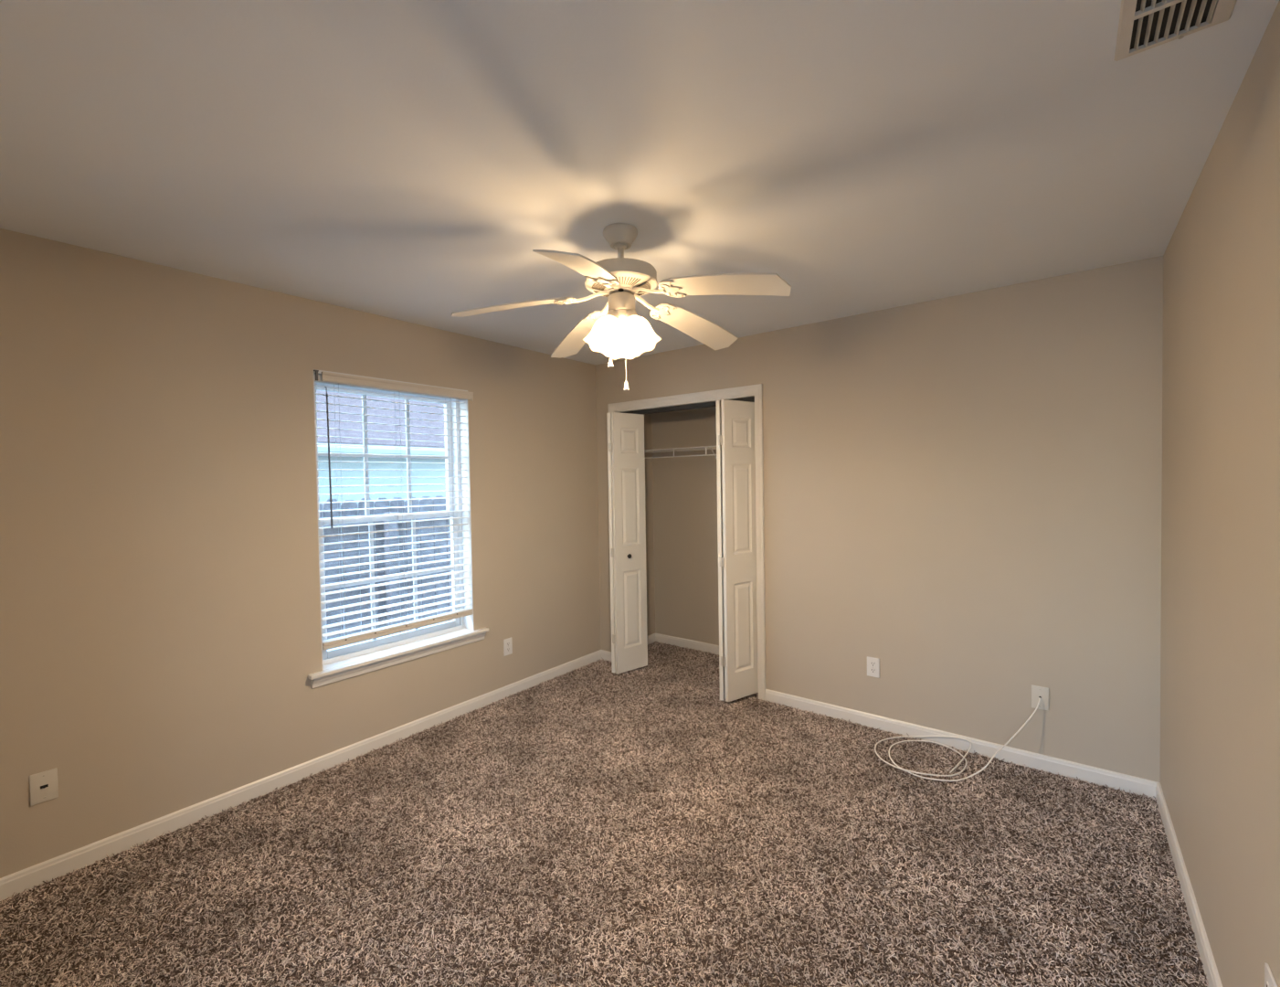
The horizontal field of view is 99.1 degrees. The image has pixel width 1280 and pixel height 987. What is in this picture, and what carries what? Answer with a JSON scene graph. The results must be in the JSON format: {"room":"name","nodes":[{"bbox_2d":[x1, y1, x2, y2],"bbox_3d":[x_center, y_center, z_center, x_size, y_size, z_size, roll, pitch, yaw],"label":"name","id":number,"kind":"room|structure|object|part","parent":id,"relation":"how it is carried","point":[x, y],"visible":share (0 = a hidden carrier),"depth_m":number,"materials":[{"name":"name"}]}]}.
{"room":"empty bedroom","nodes":[
{"label":"empty bedroom","id":0,"kind":"room"},
{"bbox_2d":[0,228,601,878],"bbox_3d":[-1.532,0.212,3.170,0.185,2.440,3.855,0,2,38],"label":"wall","id":1,"kind":"structure","parent":0,"point":[161,632],"depth_m":2.44,"materials":[{"name":"paint"}]},
{"bbox_2d":[29,767,58,805],"bbox_3d":[-2.261,1.113,2.072,0.014,0.115,0.072,0,2,38],"label":"cable wall plate","id":2,"kind":"object","parent":1,"relation":"attached to","point":[43,786],"visible":1,"depth_m":2.07,"materials":[{"name":"white plastic"}]},
{"bbox_2d":[0,649,601,900],"bbox_3d":[-1.432,1.402,3.140,0.014,0.084,3.620,0,2,38],"label":"baseboard","id":3,"kind":"structure","parent":1,"relation":"attached to","point":[17,882],"depth_m":2.57,"materials":[{"name":"paint"}]},
{"bbox_2d":[307,369,488,687],"bbox_3d":[-1.439,0.165,3.254,0.229,1.643,1.089,0,2,38],"label":"window","id":4,"kind":"structure","parent":1,"relation":"in","point":[349,661],"depth_m":3.36,"materials":[{"name":"plastic"}]},
{"bbox_3d":[-1.520,-0.228,3.290,0.033,0.778,0.866,0,2,38],"label":"sash","id":5,"kind":"part","parent":4,"relation":"part of","materials":[{"name":"plastic"}]},
{"bbox_3d":[-1.478,0.511,3.285,0.033,0.774,0.866,0,2,38],"label":"sash","id":6,"kind":"part","parent":4,"relation":"part of","materials":[{"name":"plastic"}]},
{"bbox_2d":[313,369,473,649],"bbox_3d":[-1.399,0.077,3.223,0.079,1.460,0.951,0,2,38],"label":"window blind","id":7,"kind":"object","parent":4,"relation":"attached to","point":[326,377],"visible":0.92,"depth_m":3.15,"materials":[{"name":"plastic"}]},
{"bbox_3d":[-1.623,0.104,2.955,0.054,1.390,0.001,0,2,38],"label":"ladder cord","id":8,"kind":"part","parent":7,"relation":"part of","materials":[{"name":"fabric"}]},
{"bbox_3d":[-1.401,0.789,3.235,0.062,0.037,0.910,0,2,38],"label":"rail","id":9,"kind":"part","parent":7,"relation":"part of","materials":[{"name":"white plastic"}]},
{"bbox_3d":[-1.416,0.094,3.221,0.054,1.390,0.001,0,2,38],"label":"ladder cord","id":10,"kind":"part","parent":7,"relation":"part of","materials":[{"name":"fabric"}]},
{"bbox_3d":[-1.209,0.084,3.487,0.054,1.390,0.001,0,2,38],"label":"ladder cord","id":11,"kind":"part","parent":7,"relation":"part of","materials":[{"name":"fabric"}]},
{"bbox_3d":[-1.499,0.140,3.288,0.089,1.554,0.918,0,2,38],"label":"frame","id":12,"kind":"part","parent":4,"relation":"part of","materials":[{"name":"plastic"}]},
{"bbox_2d":[503,636,512,655],"bbox_3d":[-0.919,1.067,3.803,0.008,0.115,0.072,0,2,38],"label":"electrical outlet","id":13,"kind":"object","parent":1,"relation":"attached to","point":[507,642],"visible":1,"depth_m":3.80,"materials":[{"name":"plastic"}]},
{"bbox_2d":[0,641,1208,986],"bbox_3d":[0.110,1.431,2.360,3.399,0.001,4.280,0,2,38],"label":"floor","id":14,"kind":"structure","parent":0,"point":[589,825],"depth_m":2.08,"materials":[{"name":"carpet"}]},
{"bbox_2d":[0,0,1279,365],"bbox_3d":[0.036,-1.064,2.311,3.712,0.100,4.500,0,2,38],"label":"ceiling","id":15,"kind":"structure","parent":0,"point":[409,161],"depth_m":1.54,"materials":[{"name":"paint"}]},
{"bbox_2d":[451,222,791,391],"bbox_3d":[-0.042,-0.698,2.104,1.252,0.619,1.249,0,2,38],"label":"ceiling fan","id":16,"kind":"object","parent":15,"relation":"hanging from","point":[617,331],"visible":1,"depth_m":2.05,"materials":[{"name":"metal"}]},
{"bbox_3d":[-0.489,-0.715,2.099,0.467,0.084,0.135,-1,1,-1],"label":"blade","id":17,"kind":"part","parent":16,"relation":"part of","materials":[{"name":"white wood"}]},
{"bbox_3d":[-0.177,-0.700,1.699,0.135,0.104,0.467,-1,1,15],"label":"blade","id":18,"kind":"part","parent":16,"relation":"part of","materials":[{"name":"white wood"}]},
{"bbox_3d":[-0.270,-0.712,2.471,0.135,0.115,0.467,-2,2,-29],"label":"blade","id":19,"kind":"part","parent":16,"relation":"part of","materials":[{"name":"white wood"}]},
{"bbox_3d":[-0.143,-0.602,2.064,0.133,0.154,0.146,0,2,38],"label":"lamp shade","id":20,"kind":"part","parent":16,"relation":"part of","materials":[{"name":"white glass"}]},
{"bbox_3d":[-0.133,-0.605,2.067,0.057,0.086,0.059,-1,1,18],"label":"bulb","id":21,"kind":"part","parent":16,"relation":"part of","materials":[{"name":"white glass"}]},
{"bbox_3d":[-0.115,-0.512,2.134,0.021,0.036,0.021,0,2,38],"label":"pull knob","id":22,"kind":"part","parent":16,"relation":"part of","materials":[{"name":"plastic"}]},
{"bbox_2d":[606,309,620,321],"bbox_3d":[-0.100,-0.669,2.086,0.062,0.065,0.063,0,2,38],"label":"socket","id":23,"kind":"object","parent":16,"relation":"attached to","point":[614,314],"depth_m":2.06,"materials":[{"name":"ceramic"}]},
{"bbox_3d":[-0.071,-0.787,2.101,0.268,0.022,0.268,0,2,38],"label":"vent plate","id":24,"kind":"part","parent":16,"relation":"part of","materials":[{"name":"metal"}]},
{"bbox_3d":[-0.071,-0.606,2.192,0.137,0.154,0.142,0,2,38],"label":"lamp shade","id":25,"kind":"part","parent":16,"relation":"part of","materials":[{"name":"white glass"}]},
{"bbox_3d":[-0.052,-0.405,2.058,0.021,0.036,0.021,0,2,38],"label":"pull knob","id":26,"kind":"part","parent":16,"relation":"part of","materials":[{"name":"plastic"}]},
{"bbox_2d":[624,309,637,320],"bbox_3d":[-0.038,-0.671,2.087,0.063,0.065,0.060,0,2,38],"label":"socket","id":27,"kind":"object","parent":16,"relation":"attached to","point":[629,314],"depth_m":2.06,"materials":[{"name":"ceramic"}]},
{"bbox_3d":[0.005,-0.605,2.068,0.145,0.154,0.138,0,2,38],"label":"lamp shade","id":28,"kind":"part","parent":16,"relation":"part of","materials":[{"name":"white glass"}]},
{"bbox_3d":[-0.004,-0.607,2.072,0.064,0.086,0.056,0,2,38],"label":"bulb","id":29,"kind":"part","parent":16,"relation":"part of","materials":[{"name":"white glass"}]},
{"bbox_3d":[0.241,-0.722,2.383,0.467,0.107,0.135,-2,2,-42],"label":"blade","id":30,"kind":"part","parent":16,"relation":"part of","materials":[{"name":"white wood"}]},
{"bbox_3d":[0.285,-0.711,1.882,0.467,0.106,0.135,0,2,32],"label":"blade","id":31,"kind":"part","parent":16,"relation":"part of","materials":[{"name":"white wood"}]},
{"bbox_2d":[1114,0,1237,61],"bbox_3d":[1.075,-0.996,1.083,0.186,0.010,0.323,0,2,38],"label":"ceiling vent","id":32,"kind":"object","parent":15,"relation":"in","point":[1143,25],"visible":1,"depth_m":1.15,"materials":[{"name":"metal"}]},
{"bbox_2d":[644,406,719,645],"bbox_3d":[0.537,0.147,4.410,1.881,2.440,0.645,0,2,38],"label":"wall","id":33,"kind":"structure","parent":0,"point":[682,545],"depth_m":4.82,"materials":[{"name":"paint"}]},
{"bbox_2d":[644,445,716,458],"bbox_3d":[0.626,-0.213,4.410,1.533,0.328,0.319,0,2,38],"label":"wire shelf","id":34,"kind":"object","parent":33,"relation":"attached to","point":[703,448],"visible":0.38,"depth_m":4.51,"materials":[{"name":"metal"}]},
{"bbox_3d":[0.529,-0.302,4.285,1.533,0.010,0.010,0,2,38],"label":"hanging rail","id":35,"kind":"part","parent":34,"relation":"part of","materials":[{"name":"plastic"}]},
{"bbox_3d":[0.531,-0.368,4.287,1.533,0.008,0.008,0,2,38],"label":"rail","id":36,"kind":"part","parent":34,"relation":"part of","materials":[{"name":"plastic"}]},
{"bbox_3d":[0.670,-0.369,4.466,1.533,0.011,0.145,0,2,38],"label":"rail","id":37,"kind":"part","parent":34,"relation":"part of","materials":[{"name":"plastic"}]},
{"bbox_2d":[647,633,719,655],"bbox_3d":[0.581,1.338,4.356,1.541,0.084,0.545,0,2,38],"label":"baseboard","id":38,"kind":"structure","parent":33,"relation":"attached to","point":[705,647],"depth_m":4.83,"materials":[{"name":"paint"}]},
{"bbox_2d":[595,255,1163,782],"bbox_3d":[1.033,0.160,3.543,3.407,2.440,0.115,0,2,38],"label":"wall","id":39,"kind":"structure","parent":0,"point":[962,493],"depth_m":2.90,"materials":[{"name":"paint"}]},
{"bbox_2d":[601,649,611,661],"bbox_3d":[-0.276,1.349,4.524,0.140,0.084,0.014,0,2,38],"label":"baseboard","id":40,"kind":"structure","parent":39,"relation":"attached to","point":[606,655],"depth_m":4.52,"materials":[{"name":"paint"}]},
{"bbox_2d":[606,412,647,674],"bbox_3d":[-0.131,0.374,4.244,0.216,1.976,0.311,0,2,38],"label":"door","id":41,"kind":"structure","parent":39,"relation":"in","point":[626,460],"depth_m":4.18,"materials":[{"name":"paint"}]},
{"bbox_3d":[-0.167,0.374,4.278,0.026,1.976,0.305,0,1,20],"label":"panel","id":42,"kind":"part","parent":41,"relation":"part of","materials":[{"name":"paint"}]},
{"bbox_2d":[607,383,766,700],"bbox_3d":[0.328,0.331,4.088,1.346,2.115,0.134,0,2,38],"label":"door frame","id":43,"kind":"structure","parent":39,"relation":"attached to","point":[756,389],"depth_m":3.66,"materials":[{"name":"paint"}]},
{"bbox_2d":[619,396,754,414],"bbox_3d":[0.318,-0.639,4.068,1.238,0.032,0.037,0,2,38],"label":"door track","id":44,"kind":"object","parent":39,"relation":"attached to","point":[749,399],"visible":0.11,"depth_m":4.05,"materials":[{"name":"metal"}]},
{"bbox_2d":[715,399,758,701],"bbox_3d":[0.634,0.375,3.676,0.222,1.976,0.306,0,2,38],"label":"door","id":45,"kind":"structure","parent":39,"relation":"in","point":[735,451],"depth_m":3.61,"materials":[{"name":"paint"}]},
{"bbox_3d":[0.586,0.375,3.721,0.026,1.976,0.296,0,2,25],"label":"panel","id":46,"kind":"part","parent":45,"relation":"part of","materials":[{"name":"paint"}]},
{"bbox_2d":[867,655,879,677],"bbox_3d":[1.379,1.027,3.228,0.072,0.115,0.008,0,2,38],"label":"electrical outlet","id":47,"kind":"object","parent":39,"relation":"attached to","point":[872,663],"visible":1,"depth_m":3.23,"materials":[{"name":"plastic"}]},
{"bbox_2d":[869,661,876,666],"bbox_3d":[1.377,1.007,3.226,0.034,0.028,0.002,0,2,38],"label":"receptacle","id":48,"kind":"object","parent":47,"relation":"attached to","point":[872,663],"depth_m":3.22,"materials":[{"name":"plastic"}]},
{"bbox_2d":[869,667,876,673],"bbox_3d":[1.377,1.046,3.227,0.034,0.028,0.002,0,2,38],"label":"receptacle","id":49,"kind":"object","parent":47,"relation":"attached to","point":[872,670],"depth_m":3.23,"materials":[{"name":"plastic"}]},
{"bbox_2d":[765,688,1157,799],"bbox_3d":[1.600,1.353,3.065,1.920,0.084,0.014,0,2,38],"label":"baseboard","id":50,"kind":"structure","parent":39,"relation":"attached to","point":[1095,775],"depth_m":2.89,"materials":[{"name":"paint"}]},
{"bbox_2d":[1031,684,1048,710],"bbox_3d":[2.005,1.025,2.736,0.072,0.115,0.017,0,2,38],"label":"cable wall plate","id":51,"kind":"object","parent":39,"relation":"attached to","point":[1037,692],"visible":1,"depth_m":2.74,"materials":[{"name":"white plastic"}]},
{"bbox_2d":[874,697,1040,781],"bbox_3d":[1.585,1.205,2.782,0.728,0.360,0.444,0,2,38],"label":"coaxial cable","id":52,"kind":"object","parent":51,"relation":"hanging from","point":[1037,706],"visible":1,"depth_m":2.73,"materials":[{"name":"white plastic"}]},
{"bbox_2d":[1159,0,1279,986],"bbox_3d":[1.278,0.218,0.985,0.120,2.440,3.855,0,2,38],"label":"wall","id":53,"kind":"structure","parent":0,"point":[1220,771],"depth_m":1.47,"materials":[{"name":"paint"}]},
{"bbox_2d":[1155,782,1222,986],"bbox_3d":[1.246,1.407,1.057,0.014,0.084,3.620,0,2,38],"label":"baseboard","id":54,"kind":"structure","parent":53,"relation":"attached to","point":[1210,967],"depth_m":1.83,"materials":[{"name":"paint"}]},
{"bbox_2d":[1264,962,1277,986],"bbox_3d":[1.311,1.056,1.135,0.008,0.115,0.072,0,2,38],"label":"electrical outlet","id":55,"kind":"object","parent":53,"relation":"attached to","point":[1269,979],"visible":1,"depth_m":1.14,"materials":[{"name":"plastic"}]},
{"label":"outside","id":56,"kind":"structure","parent":0,"visible":0},
{"bbox_3d":[-2.512,1.804,5.021,28.000,0.100,26.000,0,2,38],"label":"gravel","id":57,"kind":"object","parent":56,"visible":0},
{"bbox_2d":[316,390,445,600],"bbox_3d":[-6.094,-0.272,11.531,7.946,3.855,18.800,0,2,38],"label":"neighbor house","id":58,"kind":"structure","parent":57,"relation":"on","point":[319,398],"depth_m":8.81,"materials":[{"name":"paint"}]},
{"bbox_2d":[319,495,452,649],"bbox_3d":[-1.560,0.852,6.235,0.149,1.713,9.140,0,2,38],"label":"wooden fence","id":59,"kind":"object","parent":57,"relation":"on","point":[428,502],"visible":0.1,"depth_m":5.15,"materials":[{"name":"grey wood"}]},
{"bbox_3d":[-1.640,0.198,6.184,0.036,0.085,9.000,0,2,38],"label":"rail","id":60,"kind":"part","parent":59,"relation":"part of","materials":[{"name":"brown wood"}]},
{"bbox_3d":[-1.631,0.768,6.198,0.036,0.085,9.000,0,2,38],"label":"rail","id":61,"kind":"part","parent":59,"relation":"part of","materials":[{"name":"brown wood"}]},
{"bbox_3d":[-1.621,1.318,6.211,0.036,0.085,9.000,0,2,38],"label":"rail","id":62,"kind":"part","parent":59,"relation":"part of","materials":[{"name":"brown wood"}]},
{"bbox_3d":[-2.345,0.962,5.176,0.089,1.570,0.090,0,2,38],"label":"post","id":63,"kind":"part","parent":59,"relation":"part of","materials":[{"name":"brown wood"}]}
]}

